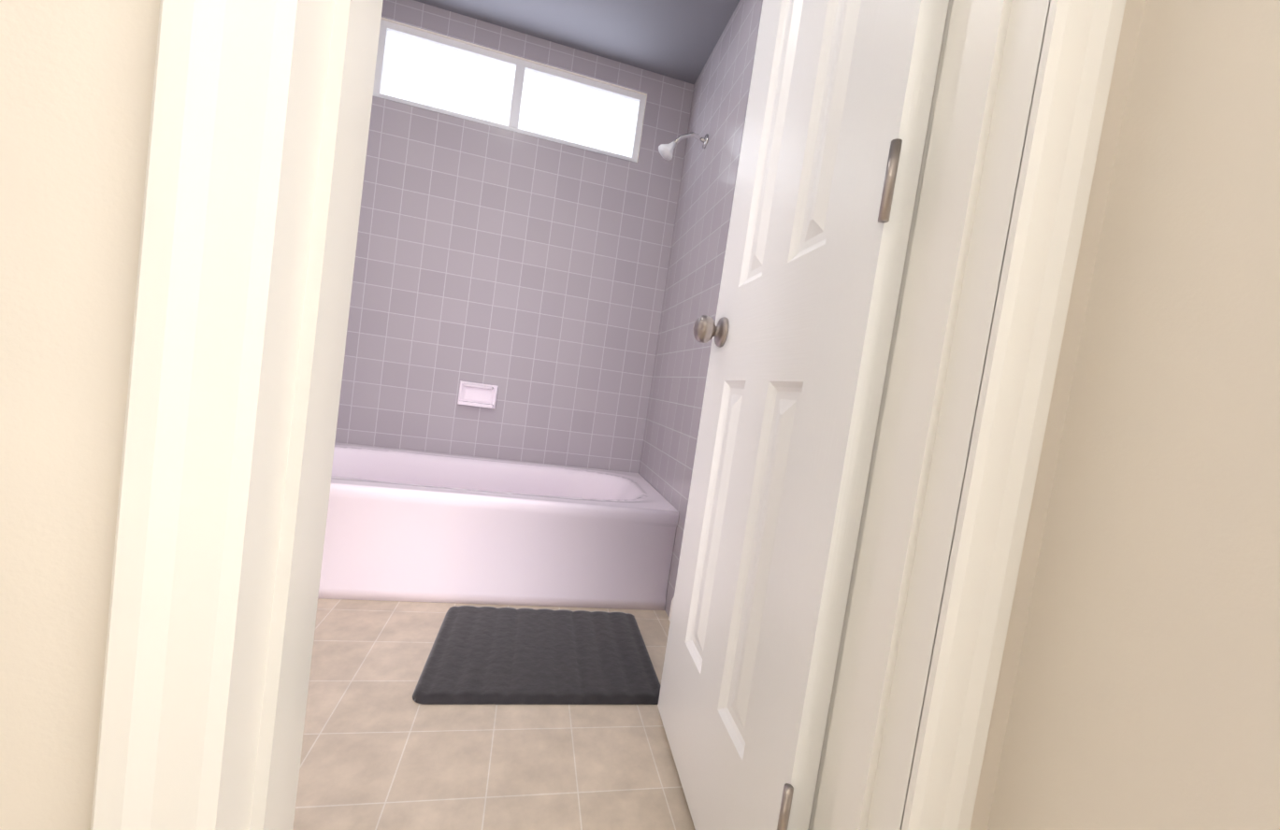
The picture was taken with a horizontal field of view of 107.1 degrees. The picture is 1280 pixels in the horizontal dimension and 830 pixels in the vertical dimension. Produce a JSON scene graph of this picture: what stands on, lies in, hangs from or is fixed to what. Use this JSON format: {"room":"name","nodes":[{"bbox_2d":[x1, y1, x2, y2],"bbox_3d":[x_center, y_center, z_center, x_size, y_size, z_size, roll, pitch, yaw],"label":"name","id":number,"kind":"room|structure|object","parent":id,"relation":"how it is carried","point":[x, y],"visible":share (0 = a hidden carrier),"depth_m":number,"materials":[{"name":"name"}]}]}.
{"room":"hallway","nodes":[
{"label":"hallway","id":0,"kind":"room"},
{"bbox_2d":[292,598,695,829],"bbox_3d":[-0.284,0.821,-0.232,2.100,0.100,5.520,7,3,-13],"label":"floor","id":1,"kind":"structure","parent":0,"point":[381,750],"depth_m":0.99,"materials":[{"name":"tile"}]},
{"bbox_2d":[317,442,678,610],"bbox_3d":[-0.698,0.411,1.897,1.530,0.370,0.708,7,3,-13],"label":"bathtub","id":2,"kind":"object","parent":1,"relation":"on","point":[407,525],"visible":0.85,"depth_m":1.63,"materials":[{"name":"white ceramic"}]},
{"bbox_2d":[412,605,660,704],"bbox_3d":[-0.274,0.677,1.372,0.620,0.018,0.460,7,3,-12],"label":"area rug","id":3,"kind":"object","parent":1,"relation":"on","point":[485,655],"visible":1,"depth_m":1.30,"materials":[{"name":"grey fabric"}]},
{"bbox_2d":[380,16,647,162],"bbox_3d":[-0.644,-0.647,2.257,1.550,2.440,0.120,7,3,-13],"label":"wall","id":4,"kind":"structure","parent":0,"point":[491,50],"depth_m":2.14,"materials":[{"name":"tile"}]},
{"bbox_2d":[373,19,646,162],"bbox_3d":[-0.565,-1.455,2.168,1.180,0.331,0.063,7,3,-13],"label":"window","id":5,"kind":"structure","parent":4,"relation":"in","point":[424,70],"depth_m":2.16,"materials":[{"name":"white glass"}]},
{"bbox_2d":[334,0,762,617],"bbox_3d":[-0.557,-0.541,1.823,1.550,2.300,0.780,7,3,-13],"label":"shower wall tile","id":6,"kind":"structure","parent":4,"relation":"attached to","point":[563,297],"depth_m":2.17,"materials":[{"name":"grey tile"}]},
{"bbox_2d":[457,380,498,408],"bbox_3d":[-0.751,-0.092,2.182,0.170,0.110,0.054,7,3,-13],"label":"soap dish","id":7,"kind":"object","parent":6,"relation":"attached to","point":[477,395],"visible":1,"depth_m":2.19,"materials":[{"name":"white ceramic"}]},
{"bbox_2d":[668,596,674,621],"bbox_3d":[0.224,0.724,1.157,0.020,0.090,1.060,7,3,-13],"label":"baseboard","id":8,"kind":"structure","parent":6,"relation":"attached to","point":[671,604],"depth_m":1.61,"materials":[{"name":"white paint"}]},
{"bbox_2d":[658,131,708,160],"bbox_3d":[0.177,-1.121,1.966,0.200,0.138,0.071,7,3,-13],"label":"shower head","id":9,"kind":"object","parent":6,"relation":"attached to","point":[666,151],"visible":1,"depth_m":1.96},
{"bbox_2d":[0,0,1145,829],"bbox_3d":[-0.164,-0.478,0.363,1.670,2.440,0.120,7,3,-13],"label":"wall","id":10,"kind":"structure","parent":0,"point":[76,87],"depth_m":0.30,"materials":[{"name":"paint"}]},
{"bbox_2d":[90,0,1126,829],"bbox_3d":[0.057,-0.281,0.428,0.717,2.107,0.156,7,3,-13],"label":"door frame","id":11,"kind":"structure","parent":10,"relation":"attached to","point":[257,148],"depth_m":0.38,"materials":[{"name":"white paint"}]},
{"bbox_2d":[657,0,949,829],"bbox_3d":[0.253,-0.253,0.831,0.171,2.020,0.589,8,3,-10],"label":"door","id":12,"kind":"structure","parent":10,"relation":"in","point":[801,325],"depth_m":0.71,"materials":[{"name":"white paint"}]},
{"bbox_2d":[414,0,740,84],"bbox_3d":[-0.389,-1.749,1.778,1.550,0.140,0.740,7,3,-13],"label":"ceiling","id":13,"kind":"structure","parent":0,"point":[677,39],"depth_m":2.02,"materials":[{"name":"grey paint"}]},
{"bbox_2d":[987,0,1279,829],"bbox_3d":[0.888,-0.249,-1.112,0.120,2.440,3.480,7,3,-13],"label":"wall","id":14,"kind":"structure","parent":0,"point":[1146,692],"depth_m":0.39,"materials":[{"name":"paint"}]}
]}

